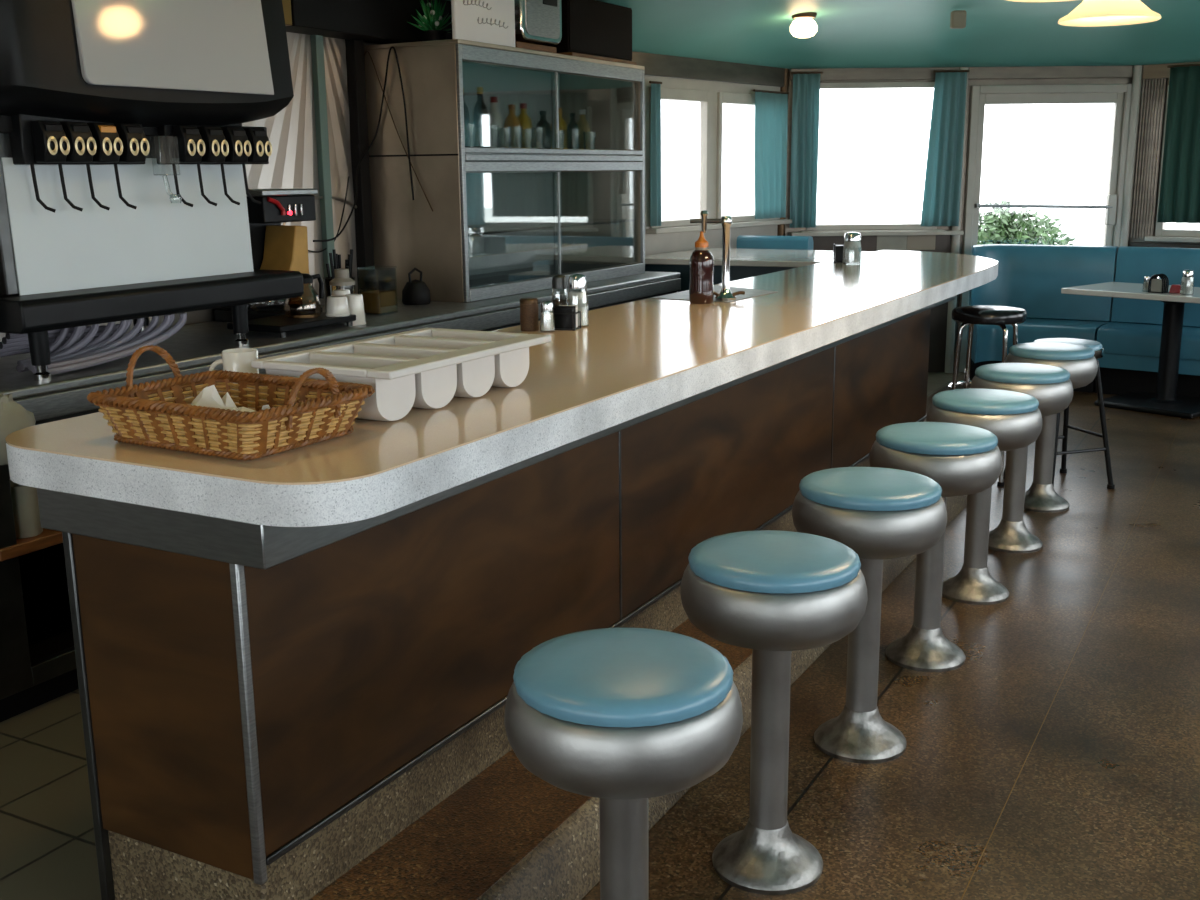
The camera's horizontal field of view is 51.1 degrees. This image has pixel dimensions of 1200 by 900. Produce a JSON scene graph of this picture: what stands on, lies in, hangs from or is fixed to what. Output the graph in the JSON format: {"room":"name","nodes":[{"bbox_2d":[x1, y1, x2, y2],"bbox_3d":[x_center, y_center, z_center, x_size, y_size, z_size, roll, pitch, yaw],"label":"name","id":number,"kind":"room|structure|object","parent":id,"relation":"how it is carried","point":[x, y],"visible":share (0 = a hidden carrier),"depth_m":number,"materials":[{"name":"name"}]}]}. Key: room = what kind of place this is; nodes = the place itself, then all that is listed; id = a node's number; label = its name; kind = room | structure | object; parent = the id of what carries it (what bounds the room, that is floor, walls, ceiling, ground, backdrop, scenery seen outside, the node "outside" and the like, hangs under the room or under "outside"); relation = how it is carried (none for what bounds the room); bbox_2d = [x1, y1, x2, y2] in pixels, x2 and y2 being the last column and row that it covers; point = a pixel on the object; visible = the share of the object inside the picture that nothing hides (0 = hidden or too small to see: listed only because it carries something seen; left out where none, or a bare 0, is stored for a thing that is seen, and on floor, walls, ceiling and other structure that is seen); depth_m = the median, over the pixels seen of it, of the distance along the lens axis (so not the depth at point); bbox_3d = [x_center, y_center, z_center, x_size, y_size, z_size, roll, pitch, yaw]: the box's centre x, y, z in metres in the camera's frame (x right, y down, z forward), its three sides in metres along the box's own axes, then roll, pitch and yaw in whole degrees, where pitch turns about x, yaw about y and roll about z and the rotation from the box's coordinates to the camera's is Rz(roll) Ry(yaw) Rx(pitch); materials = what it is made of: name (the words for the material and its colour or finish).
{"room":"diner","nodes":[
{"label":"diner","id":0,"kind":"room"},
{"bbox_2d":[0,42,376,341],"bbox_3d":[-2.346,-0.408,3.897,0.060,2.300,8.700,6,14,28],"label":"wall","id":1,"kind":"structure","parent":0,"point":[2,335],"depth_m":4.83,"materials":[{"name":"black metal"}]},
{"bbox_2d":[149,32,357,325],"bbox_3d":[-1.432,-1.241,5.336,0.022,1.308,1.363,6,14,28],"label":"wall panel","id":2,"kind":"object","parent":1,"relation":"attached to","point":[293,163],"depth_m":5.60,"materials":[{"name":"silver metal"}]},
{"bbox_2d":[310,35,334,276],"bbox_3d":[-1.249,-1.317,5.658,0.036,1.314,0.050,6,14,28],"label":"trim","id":3,"kind":"structure","parent":1,"relation":"attached to","point":[317,48],"depth_m":5.63,"materials":[{"name":"teal"}]},
{"bbox_2d":[345,39,374,293],"bbox_3d":[-1.121,-1.339,5.868,0.058,1.264,0.070,6,14,28],"label":"trim","id":4,"kind":"structure","parent":1,"relation":"attached to","point":[355,59],"depth_m":5.83,"materials":[{"name":"black"}]},
{"bbox_2d":[0,371,1199,899],"bbox_3d":[1.070,0.603,4.613,5.800,0.050,13.000,6,14,28],"label":"floor","id":5,"kind":"structure","parent":0,"point":[1104,802],"depth_m":3.50,"materials":[{"name":"brown stone"}]},
{"bbox_2d":[0,271,680,721],"bbox_3d":[-0.939,-0.146,5.682,0.776,0.985,4.640,6,14,28],"label":"counter","id":6,"kind":"object","parent":5,"relation":"on","point":[38,667],"visible":0.12,"depth_m":4.14,"materials":[{"name":"metal"}]},
{"bbox_2d":[0,394,35,464],"bbox_3d":[-1.644,-0.059,3.484,0.108,0.196,0.179,6,14,28],"label":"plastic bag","id":7,"kind":"object","parent":6,"relation":"hanging from","point":[14,417],"visible":0.6,"depth_m":3.45,"materials":[{"name":"white plastic"}]},
{"bbox_2d":[9,479,42,538],"bbox_3d":[-1.712,0.173,3.697,0.140,0.160,0.124,-7,14,-28],"label":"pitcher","id":8,"kind":"object","parent":6,"relation":"on","point":[25,505],"visible":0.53,"depth_m":3.66,"materials":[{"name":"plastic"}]},
{"bbox_2d":[0,313,186,374],"bbox_3d":[-1.651,-0.356,4.062,0.298,0.134,0.568,6,14,28],"label":"bundle","id":9,"kind":"object","parent":6,"relation":"on","point":[81,347],"visible":0.79,"depth_m":4.00,"materials":[{"name":"grey"}]},
{"bbox_2d":[0,0,303,380],"bbox_3d":[-1.647,-1.051,4.119,0.675,1.475,1.200,6,14,28],"label":"dispenser","id":10,"kind":"object","parent":6,"relation":"on","point":[125,146],"visible":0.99,"depth_m":3.94,"materials":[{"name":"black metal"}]},
{"bbox_2d":[0,0,293,126],"bbox_3d":[-1.653,-1.412,4.039,0.650,0.735,1.200,6,14,28],"label":"hood","id":11,"kind":"object","parent":10,"relation":"attached to","point":[64,63],"depth_m":3.87,"materials":[{"name":"black plastic"}]},
{"bbox_2d":[0,269,303,333],"bbox_3d":[-1.652,-0.521,4.228,0.665,0.098,1.175,6,14,28],"label":"drip tray","id":12,"kind":"object","parent":10,"relation":"on","point":[34,310],"depth_m":3.97,"materials":[{"name":"black plastic"}]},
{"bbox_2d":[214,189,322,321],"bbox_3d":[-1.373,-0.799,5.147,0.340,0.530,0.325,6,14,28],"label":"coffee machine","id":13,"kind":"object","parent":6,"relation":"on","point":[274,245],"visible":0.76,"depth_m":5.11,"materials":[{"name":"black metal"}]},
{"bbox_2d":[227,312,355,337],"bbox_3d":[-1.183,-0.487,4.853,0.270,0.045,0.440,6,14,28],"label":"tray","id":14,"kind":"object","parent":6,"relation":"on","point":[281,324],"visible":0.79,"depth_m":4.74,"materials":[{"name":"black plastic"}]},
{"bbox_2d":[284,273,323,317],"bbox_3d":[-1.145,-0.605,4.891,0.178,0.168,0.144,-7,14,-28],"label":"coffee pot","id":15,"kind":"object","parent":14,"relation":"on","point":[299,309],"visible":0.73,"depth_m":4.86,"materials":[{"name":"clear glass"}]},
{"bbox_2d":[325,296,349,316],"bbox_3d":[-1.027,-0.564,4.905,0.095,0.077,0.095,6,14,28],"label":"cup","id":16,"kind":"object","parent":14,"relation":"on","point":[337,306],"visible":1,"depth_m":4.87,"materials":[{"name":"white ceramic"}]},
{"bbox_2d":[0,271,679,399],"bbox_3d":[-0.954,-0.616,5.595,0.740,0.030,4.620,6,14,28],"label":"countertop","id":17,"kind":"structure","parent":6,"relation":"on","point":[197,344],"depth_m":4.65,"materials":[{"name":"metal"}]},
{"bbox_2d":[329,268,354,295],"bbox_3d":[-1.075,-0.657,5.244,0.106,0.205,0.106,6,14,28],"label":"steel canister","id":18,"kind":"object","parent":6,"relation":"on","point":[341,280],"visible":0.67,"depth_m":5.20,"materials":[{"name":"silver metal"}]},
{"bbox_2d":[344,294,365,325],"bbox_3d":[-0.979,-0.560,4.996,0.089,0.122,0.089,6,14,28],"label":"cup","id":19,"kind":"object","parent":6,"relation":"on","point":[355,301],"visible":0.82,"depth_m":4.96,"materials":[{"name":"white ceramic"}]},
{"bbox_2d":[357,265,397,315],"bbox_3d":[-0.950,-0.683,5.367,0.116,0.200,0.126,6,14,28],"label":"canister","id":20,"kind":"object","parent":6,"relation":"on","point":[383,300],"visible":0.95,"depth_m":5.34,"materials":[{"name":"clear glass"}]},
{"bbox_2d":[402,268,430,304],"bbox_3d":[-0.846,-0.754,5.760,0.132,0.166,0.132,6,14,28],"label":"kettle","id":21,"kind":"object","parent":6,"relation":"on","point":[415,292],"visible":1,"depth_m":5.72,"materials":[{"name":"black metal"}]},
{"bbox_2d":[364,39,644,302],"bbox_3d":[-0.427,-1.455,6.585,0.567,1.164,1.842,6,14,28],"label":"display case","id":22,"kind":"object","parent":6,"relation":"on","point":[501,223],"visible":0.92,"depth_m":5.99,"materials":[{"name":"metal"}]},
{"bbox_2d":[313,46,413,241],"bbox_3d":[-1.127,-1.385,5.665,0.518,0.856,0.213,-10,16,-37],"label":"power cord","id":23,"kind":"object","parent":22,"relation":"attached to","point":[369,147],"visible":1,"depth_m":5.74,"materials":[{"name":"black plastic"}]},
{"bbox_2d":[408,0,451,40],"bbox_3d":[-0.764,-1.996,5.802,0.134,0.237,0.314,6,14,28],"label":"plant","id":24,"kind":"object","parent":22,"relation":"on","point":[431,22],"visible":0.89,"depth_m":5.77,"materials":[{"name":"green plant"}]},
{"bbox_2d":[451,0,514,46],"bbox_3d":[-0.533,-2.026,5.785,0.026,0.300,0.500,6,14,28],"label":"sign","id":25,"kind":"object","parent":22,"relation":"on","point":[485,21],"visible":0.98,"depth_m":5.78,"materials":[{"name":"white paper"}]},
{"bbox_2d":[514,0,561,52],"bbox_3d":[-0.416,-2.194,6.259,0.308,0.420,0.410,6,14,28],"label":"toaster","id":26,"kind":"object","parent":22,"relation":"on","point":[538,23],"visible":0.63,"depth_m":6.19,"materials":[{"name":"silver metal"}]},
{"bbox_2d":[557,52,636,64],"bbox_3d":[-0.114,-2.126,6.854,0.335,0.022,0.730,6,14,28],"label":"wooden board","id":27,"kind":"object","parent":22,"relation":"on","point":[566,53],"visible":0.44,"depth_m":6.71,"materials":[{"name":"brown wood"}]},
{"bbox_2d":[545,0,631,60],"bbox_3d":[-0.135,-2.272,6.803,0.338,0.285,0.720,6,14,28],"label":"box","id":28,"kind":"object","parent":27,"relation":"on","point":[590,27],"visible":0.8,"depth_m":6.67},
{"bbox_2d":[5,250,998,899],"bbox_3d":[0.584,-0.017,4.848,1.040,1.066,6.980,6,14,28],"label":"bar counter","id":29,"kind":"object","parent":5,"relation":"on","point":[296,666],"depth_m":2.69,"materials":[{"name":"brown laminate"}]},
{"bbox_2d":[87,345,374,460],"bbox_3d":[-0.729,-0.108,2.475,0.476,0.168,0.351,7,15,30],"label":"wicker basket","id":30,"kind":"object","parent":29,"relation":"on","point":[306,415],"visible":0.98,"depth_m":2.40,"materials":[{"name":"brown wicker"}]},
{"bbox_2d":[167,385,254,434],"bbox_3d":[-0.770,-0.088,2.510,0.187,0.088,0.155,1,13,6],"label":"paper napkin","id":31,"kind":"object","parent":30,"relation":"in","point":[209,396],"visible":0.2,"depth_m":2.50,"materials":[{"name":"white paper"}]},
{"bbox_2d":[209,348,258,389],"bbox_3d":[-0.869,-0.190,3.009,0.107,0.100,0.084,5,14,25],"label":"coffee mug","id":32,"kind":"object","parent":29,"relation":"on","point":[238,359],"visible":0.39,"depth_m":2.97,"materials":[{"name":"white ceramic"}]},
{"bbox_2d":[251,328,550,421],"bbox_3d":[-0.433,-0.177,2.886,0.376,0.121,0.632,6,14,28],"label":"bin","id":33,"kind":"object","parent":29,"relation":"on","point":[425,368],"visible":0.9,"depth_m":2.79,"materials":[{"name":"grey plastic"}]},
{"bbox_2d":[520,297,538,330],"bbox_3d":[-0.232,-0.446,4.114,0.062,0.107,0.062,6,14,28],"label":"pepper mill","id":34,"kind":"object","parent":29,"relation":"on","point":[528,306],"visible":1,"depth_m":4.09,"materials":[{"name":"brown wood"}]},
{"bbox_2d":[540,301,554,332],"bbox_3d":[-0.171,-0.433,4.071,0.047,0.100,0.047,6,14,28],"label":"salt shaker","id":35,"kind":"object","parent":29,"relation":"on","point":[547,323],"visible":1,"depth_m":4.06,"materials":[{"name":"clear glass"}]},
{"bbox_2d":[551,275,567,311],"bbox_3d":[-0.136,-0.507,4.239,0.060,0.170,0.060,6,14,28],"label":"pepper shaker","id":36,"kind":"object","parent":29,"relation":"on","point":[558,281],"visible":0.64,"depth_m":4.21,"materials":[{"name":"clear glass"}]},
{"bbox_2d":[554,311,580,330],"bbox_3d":[-0.113,-0.427,4.139,0.085,0.058,0.064,4,13,18],"label":"caddy","id":37,"kind":"object","parent":29,"relation":"on","point":[576,328],"visible":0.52,"depth_m":4.11,"materials":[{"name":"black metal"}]},
{"bbox_2d":[554,308,572,328],"bbox_3d":[-0.120,-0.432,4.116,0.064,0.068,0.006,4,13,18],"label":"packet","id":38,"kind":"object","parent":37,"relation":"in","point":[562,321],"visible":0.82,"depth_m":4.11,"materials":[{"name":"black plastic"}]},
{"bbox_2d":[567,274,588,326],"bbox_3d":[-0.075,-0.501,4.195,0.072,0.176,0.072,6,14,28],"label":"shaker","id":39,"kind":"object","parent":29,"relation":"on","point":[575,281],"visible":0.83,"depth_m":4.17,"materials":[{"name":"clear glass"}]},
{"bbox_2d":[689,231,713,303],"bbox_3d":[0.395,-0.711,4.883,0.096,0.278,0.096,6,14,28],"label":"sauce bottle","id":40,"kind":"object","parent":29,"relation":"on","point":[701,263],"visible":1,"depth_m":4.85,"materials":[{"name":"red"}]},
{"bbox_2d":[652,285,776,301],"bbox_3d":[0.515,-0.659,5.277,0.380,0.002,0.660,6,14,28],"label":"plate","id":41,"kind":"object","parent":29,"relation":"on","point":[684,295],"visible":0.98,"depth_m":5.23,"materials":[{"name":"metal"}]},
{"bbox_2d":[690,210,744,300],"bbox_3d":[0.468,-0.774,4.978,0.215,0.351,0.088,3,13,16],"label":"tap","id":42,"kind":"object","parent":41,"relation":"on","point":[725,294],"visible":0.96,"depth_m":4.95,"materials":[{"name":"silver metal"}]},
{"bbox_2d":[842,232,861,263],"bbox_3d":[1.378,-1.105,6.854,0.106,0.170,0.106,6,14,28],"label":"shaker","id":43,"kind":"object","parent":29,"relation":"on","point":[852,249],"visible":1,"depth_m":6.82,"materials":[{"name":"clear glass"}]},
{"bbox_2d":[504,628,742,899],"bbox_3d":[0.043,0.729,2.219,0.409,0.766,0.409,6,14,28],"label":"counter stool","id":44,"kind":"object","parent":5,"relation":"on","point":[623,718],"visible":1,"depth_m":2.03,"materials":[{"name":"metal"}]},
{"bbox_2d":[513,628,732,727],"bbox_3d":[0.039,0.374,2.141,0.375,0.041,0.375,6,14,28],"label":"cushion","id":45,"kind":"object","parent":44,"relation":"on","point":[603,677],"depth_m":2.06,"materials":[{"name":"blue leather"}]},
{"bbox_2d":[645,248,874,291],"bbox_3d":[1.012,-0.740,8.130,1.399,1.040,1.150,6,14,28],"label":"countertop","id":46,"kind":"structure","parent":5,"relation":"on","point":[744,263],"depth_m":7.76,"materials":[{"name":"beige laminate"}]},
{"bbox_2d":[680,530,867,894],"bbox_3d":[0.385,0.589,2.831,0.409,0.766,0.409,-9,15,-33],"label":"counter stool","id":47,"kind":"object","parent":5,"relation":"on","point":[773,594],"visible":1,"depth_m":2.72,"materials":[{"name":"metal"}]},
{"bbox_2d":[688,530,860,593],"bbox_3d":[0.381,0.235,2.752,0.375,0.041,0.375,-9,15,-33],"label":"cushion","id":48,"kind":"object","parent":47,"relation":"on","point":[757,561],"depth_m":2.66,"materials":[{"name":"blue leather"}]},
{"bbox_2d":[737,235,812,249],"bbox_3d":[1.349,-1.011,9.159,0.515,1.115,0.622,6,14,28],"label":"bench","id":49,"kind":"object","parent":5,"relation":"on","point":[743,241],"visible":0.12,"depth_m":8.79,"materials":[{"name":"blue leather"}]},
{"bbox_2d":[792,467,946,763],"bbox_3d":[0.727,0.449,3.442,0.409,0.766,0.409,-2,13,-7],"label":"counter stool","id":50,"kind":"object","parent":5,"relation":"on","point":[878,513],"visible":0.94,"depth_m":3.33,"materials":[{"name":"metal"}]},
{"bbox_2d":[799,467,941,510],"bbox_3d":[0.723,0.095,3.363,0.375,0.041,0.375,-2,13,-7],"label":"cushion","id":51,"kind":"object","parent":50,"relation":"on","point":[842,488],"depth_m":3.27,"materials":[{"name":"blue leather"}]},
{"bbox_2d":[869,422,1001,671],"bbox_3d":[1.069,0.309,4.053,0.409,0.766,0.409,4,13,19],"label":"counter stool","id":52,"kind":"object","parent":5,"relation":"on","point":[962,459],"visible":0.83,"depth_m":3.94,"materials":[{"name":"metal"}]},
{"bbox_2d":[876,422,997,454],"bbox_3d":[1.065,-0.044,3.974,0.375,0.041,0.375,4,13,19],"label":"cushion","id":53,"kind":"object","parent":52,"relation":"on","point":[910,438],"depth_m":3.88,"materials":[{"name":"blue leather"}]},
{"bbox_2d":[926,388,1042,604],"bbox_3d":[1.410,0.170,4.665,0.409,0.766,0.409,-12,17,-42],"label":"counter stool","id":54,"kind":"object","parent":5,"relation":"on","point":[1015,418],"visible":0.85,"depth_m":4.58,"materials":[{"name":"metal"}]},
{"bbox_2d":[932,388,1038,414],"bbox_3d":[1.407,-0.184,4.585,0.375,0.041,0.375,-12,17,-42],"label":"cushion","id":55,"kind":"object","parent":54,"relation":"on","point":[970,401],"depth_m":4.48,"materials":[{"name":"blue leather"}]},
{"bbox_2d":[948,305,1026,486],"bbox_3d":[1.973,-0.292,6.439,0.367,0.883,0.367,7,15,30],"label":"bar stool","id":56,"kind":"object","parent":5,"relation":"on","point":[1001,316],"visible":0.55,"depth_m":6.29,"materials":[{"name":"black plastic"}]},
{"bbox_2d":[970,363,1072,552],"bbox_3d":[1.752,0.030,5.276,0.409,0.766,0.409,-4,13,-16],"label":"counter stool","id":57,"kind":"object","parent":5,"relation":"on","point":[1051,386],"visible":0.82,"depth_m":5.23,"materials":[{"name":"metal"}]},
{"bbox_2d":[975,363,1069,383],"bbox_3d":[1.749,-0.324,5.197,0.375,0.041,0.375,-4,13,-16],"label":"cushion","id":58,"kind":"object","parent":57,"relation":"on","point":[996,373],"depth_m":5.09,"materials":[{"name":"blue leather"}]},
{"bbox_2d":[966,244,1118,392],"bbox_3d":[3.152,-0.965,9.124,1.002,1.005,0.772,6,14,28],"label":"bench","id":59,"kind":"object","parent":5,"relation":"on","point":[1031,278],"visible":0.56,"depth_m":9.20,"materials":[{"name":"blue leather"}]},
{"bbox_2d":[1005,342,1097,512],"bbox_3d":[2.094,-0.110,5.887,0.409,0.766,0.409,2,13,10],"label":"counter stool","id":60,"kind":"object","parent":5,"relation":"on","point":[1079,361],"visible":0.78,"depth_m":5.84,"materials":[{"name":"metal"}]},
{"bbox_2d":[1009,342,1094,359],"bbox_3d":[2.091,-0.464,5.809,0.375,0.041,0.375,2,13,10],"label":"cushion","id":61,"kind":"object","parent":60,"relation":"on","point":[1033,350],"depth_m":5.70,"materials":[{"name":"blue leather"}]},
{"bbox_2d":[1004,338,1114,488],"bbox_3d":[2.321,-0.188,6.303,0.398,0.733,0.398,-5,13,-18],"label":"stool","id":62,"kind":"object","parent":5,"relation":"on","point":[1096,346],"visible":0.33,"depth_m":6.22,"materials":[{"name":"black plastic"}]},
{"bbox_2d":[961,423,1181,899],"bbox_3d":[1.150,0.847,3.397,0.002,0.001,10.500,6,14,28],"label":"trim","id":63,"kind":"structure","parent":5,"relation":"on","point":[1181,423],"depth_m":3.70,"materials":[{"name":"gold metal"}]},
{"bbox_2d":[1061,282,1199,418],"bbox_3d":[3.782,-0.671,8.320,0.680,0.770,1.240,-11,16,-39],"label":"table","id":64,"kind":"object","parent":5,"relation":"on","point":[1165,401],"visible":0.97,"depth_m":8.28,"materials":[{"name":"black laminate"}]},
{"bbox_2d":[1148,274,1168,292],"bbox_3d":[3.612,-1.079,8.111,0.079,0.120,0.100,-11,16,-39],"label":"napkin dispenser","id":65,"kind":"object","parent":64,"relation":"on","point":[1156,285],"visible":1,"depth_m":8.09,"materials":[{"name":"black metal"}]},
{"bbox_2d":[1180,270,1193,294],"bbox_3d":[3.732,-1.066,7.970,0.080,0.155,0.080,6,14,28],"label":"shaker","id":66,"kind":"object","parent":64,"relation":"on","point":[1187,281],"visible":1,"depth_m":7.95,"materials":[{"name":"clear glass"}]},
{"bbox_2d":[1095,246,1199,397],"bbox_3d":[4.470,-0.799,8.323,2.199,1.005,0.580,9,16,37],"label":"bench","id":67,"kind":"object","parent":5,"relation":"on","point":[1131,342],"visible":0.78,"depth_m":8.75,"materials":[{"name":"blue leather"}]},
{"bbox_2d":[645,75,779,254],"bbox_3d":[0.571,-1.499,8.658,0.060,2.300,2.737,9,16,37],"label":"window frame","id":68,"kind":"structure","parent":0,"point":[679,241],"depth_m":8.66,"materials":[{"name":"grey paint"}]},
{"bbox_2d":[646,87,721,233],"bbox_3d":[0.558,-1.948,8.456,0.130,0.935,0.790,9,16,37],"label":"window","id":69,"kind":"structure","parent":68,"relation":"in","point":[685,113],"depth_m":8.52,"materials":[{"name":"white glass"}]},
{"bbox_2d":[649,81,661,225],"bbox_3d":[0.362,-1.919,8.148,0.046,0.916,0.125,9,16,37],"label":"curtain","id":70,"kind":"object","parent":69,"relation":"hanging from","point":[655,125],"visible":1,"depth_m":8.14,"materials":[{"name":"teal fabric"}]},
{"bbox_2d":[632,51,789,86],"bbox_3d":[0.596,-2.555,8.394,0.033,0.135,2.637,9,16,37],"label":"trim","id":71,"kind":"structure","parent":68,"relation":"attached to","point":[654,64],"depth_m":8.55,"materials":[{"name":"beige metal"}]},
{"bbox_2d":[716,92,791,227],"bbox_3d":[1.114,-2.107,9.146,0.130,0.935,0.990,9,16,37],"label":"window","id":72,"kind":"structure","parent":68,"relation":"in","point":[735,170],"depth_m":9.04,"materials":[{"name":"white glass"}]},
{"bbox_2d":[753,89,788,218],"bbox_3d":[1.258,-2.176,9.262,0.046,0.916,0.490,9,16,37],"label":"curtain","id":73,"kind":"object","parent":72,"relation":"hanging from","point":[771,109],"visible":1,"depth_m":9.26,"materials":[{"name":"teal fabric"}]},
{"bbox_2d":[777,69,788,235],"bbox_3d":[1.384,-1.719,9.608,0.070,2.300,0.070,6,14,28],"label":"trim","id":74,"kind":"structure","parent":68,"relation":"attached to","point":[781,228],"depth_m":9.37,"materials":[{"name":"grey wood"}]},
{"bbox_2d":[447,0,1199,70],"bbox_3d":[1.009,-1.768,3.991,5.740,0.270,12.866,6,14,28],"label":"ceiling","id":75,"kind":"structure","parent":0,"point":[850,33],"depth_m":8.58,"materials":[{"name":"teal paint"}]},
{"bbox_2d":[282,0,451,43],"bbox_3d":[-0.922,-2.075,5.933,0.190,0.300,2.200,6,14,28],"label":"bulkhead","id":76,"kind":"object","parent":75,"relation":"attached to","point":[370,21],"visible":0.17,"depth_m":5.54,"materials":[{"name":"black"}]},
{"bbox_2d":[790,12,816,37],"bbox_3d":[1.279,-2.674,7.872,0.170,0.168,0.170,6,14,28],"label":"ceiling lamp","id":77,"kind":"object","parent":75,"relation":"attached to","point":[803,26],"visible":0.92,"depth_m":7.81,"materials":[{"name":"white glass"}]},
{"bbox_2d":[950,10,966,28],"bbox_3d":[2.235,-2.684,7.825,0.090,0.105,0.060,0,13,1],"label":"ceiling speaker","id":78,"kind":"object","parent":75,"relation":"attached to","point":[957,17],"visible":1,"depth_m":7.80,"materials":[{"name":"beige plastic"}]},
{"bbox_2d":[1006,0,1160,26],"bbox_3d":[1.566,-1.556,3.648,0.636,0.525,0.891,6,14,28],"label":"pendant lamp","id":79,"kind":"object","parent":75,"relation":"hanging from","point":[1090,13],"visible":1,"depth_m":3.92,"materials":[{"name":"yellow glass"}]},
{"bbox_2d":[785,78,1132,370],"bbox_3d":[2.753,-1.748,9.679,2.689,2.300,0.060,-1,13,0],"label":"wall","id":80,"kind":"structure","parent":0,"point":[971,82],"depth_m":9.44,"materials":[{"name":"grey paint"}]},
{"bbox_2d":[800,82,945,231],"bbox_3d":[2.083,-2.205,9.520,1.100,1.125,0.130,-1,13,0],"label":"window","id":81,"kind":"structure","parent":80,"relation":"in","point":[845,227],"depth_m":9.57,"materials":[{"name":"grey paint"}]},
{"bbox_2d":[790,71,822,227],"bbox_3d":[1.543,-2.256,9.451,0.240,1.143,0.046,-1,13,0],"label":"curtain","id":82,"kind":"object","parent":81,"relation":"hanging from","point":[806,85],"visible":1,"depth_m":9.45,"materials":[{"name":"teal fabric"}]},
{"bbox_2d":[921,70,969,225],"bbox_3d":[2.598,-2.266,9.451,0.311,1.143,0.046,-1,13,0],"label":"curtain","id":83,"kind":"object","parent":81,"relation":"hanging from","point":[942,186],"visible":1,"depth_m":9.45,"materials":[{"name":"teal fabric"}]},
{"bbox_2d":[789,230,963,235],"bbox_3d":[2.114,-1.659,9.606,1.310,0.030,0.120,-1,13,0],"label":"trim","id":84,"kind":"structure","parent":80,"relation":"attached to","point":[947,232],"depth_m":9.55,"materials":[{"name":"grey paint"}]},
{"bbox_2d":[811,235,959,371],"bbox_3d":[2.109,-1.132,9.770,1.330,1.070,0.030,-1,13,0],"label":"trim","id":85,"kind":"structure","parent":80,"relation":"attached to","point":[938,322],"depth_m":9.77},
{"bbox_2d":[877,235,906,249],"bbox_3d":[2.244,-1.593,9.649,0.230,0.111,0.003,-1,13,0],"label":"panel","id":86,"kind":"object","parent":80,"relation":"attached to","point":[899,242],"visible":0.93,"depth_m":9.65,"materials":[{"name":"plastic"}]},
{"bbox_2d":[907,235,935,249],"bbox_3d":[2.471,-1.596,9.649,0.217,0.111,0.003,-1,13,0],"label":"panel","id":87,"kind":"object","parent":80,"relation":"attached to","point":[914,242],"visible":1,"depth_m":9.65,"materials":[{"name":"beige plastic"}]},
{"bbox_2d":[945,67,968,372],"bbox_3d":[2.729,-1.732,9.607,0.064,2.300,0.064,6,14,28],"label":"trim","id":88,"kind":"structure","parent":80,"relation":"attached to","point":[955,239],"depth_m":9.72,"materials":[{"name":"grey paint"}]},
{"bbox_2d":[790,65,1134,80],"bbox_3d":[2.732,-2.822,9.394,2.609,0.090,0.030,-1,13,0],"label":"trim","id":89,"kind":"structure","parent":80,"relation":"attached to","point":[1114,71],"depth_m":9.38,"materials":[{"name":"grey wood"}]},
{"bbox_2d":[958,84,1131,371],"bbox_3d":[3.409,-1.687,9.673,1.220,2.170,0.142,-1,13,0],"label":"door","id":90,"kind":"structure","parent":80,"relation":"in","point":[1118,94],"depth_m":9.50,"materials":[{"name":"grey paint"}]},
{"bbox_2d":[1119,65,1141,246],"bbox_3d":[4.023,-1.744,9.607,0.060,2.300,0.060,6,14,28],"label":"trim","id":91,"kind":"structure","parent":80,"relation":"attached to","point":[1137,70],"depth_m":9.48,"materials":[{"name":"grey paint"}]},
{"bbox_2d":[1128,78,1199,246],"bbox_3d":[5.115,-1.557,8.717,2.863,2.300,0.061,11,17,42],"label":"wall","id":92,"kind":"structure","parent":0,"point":[1167,84],"depth_m":9.44,"materials":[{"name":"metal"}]},
{"bbox_2d":[1128,78,1166,237],"bbox_3d":[4.121,-2.189,9.461,0.200,1.170,0.024,11,17,42],"label":"trim","id":93,"kind":"structure","parent":92,"relation":"attached to","point":[1152,91],"depth_m":9.44,"materials":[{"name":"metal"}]},
{"bbox_2d":[1130,242,1199,248],"bbox_3d":[5.091,-0.915,8.826,2.763,1.000,0.032,11,17,42],"label":"trim","id":94,"kind":"structure","parent":92,"relation":"attached to","point":[1132,244],"depth_m":9.46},
{"bbox_2d":[1141,61,1199,79],"bbox_3d":[5.067,-2.627,8.451,2.783,0.105,0.033,11,17,42],"label":"trim","id":95,"kind":"structure","parent":92,"relation":"attached to","point":[1153,71],"depth_m":9.29,"materials":[{"name":"beige wood"}]},
{"bbox_2d":[1145,85,1199,242],"bbox_3d":[5.065,-1.971,8.591,2.480,1.135,0.130,11,17,42],"label":"window","id":96,"kind":"structure","parent":92,"relation":"in","point":[1161,232],"depth_m":9.38,"materials":[{"name":"grey paint"}]},
{"bbox_2d":[1157,64,1199,222],"bbox_3d":[4.529,-2.193,8.975,1.000,1.131,0.046,11,17,42],"label":"curtain","id":97,"kind":"object","parent":96,"relation":"hanging from","point":[1179,200],"visible":1,"depth_m":9.21,"materials":[{"name":"teal fabric"}]},
{"label":"outside","id":98,"kind":"structure","parent":0,"visible":0},
{"bbox_2d":[816,210,1199,245],"bbox_3d":[11.126,-1.153,12.842,70.000,0.100,70.000,6,14,28],"label":"ground","id":99,"kind":"structure","parent":98,"point":[1088,228],"depth_m":41.30,"materials":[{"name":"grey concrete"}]},
{"bbox_2d":[977,200,1075,244],"bbox_3d":[3.620,-1.546,11.367,1.344,1.462,1.210,7,15,31],"label":"shrub","id":100,"kind":"object","parent":99,"relation":"on","point":[1005,230],"visible":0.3,"depth_m":11.04,"materials":[{"name":"green plant"}]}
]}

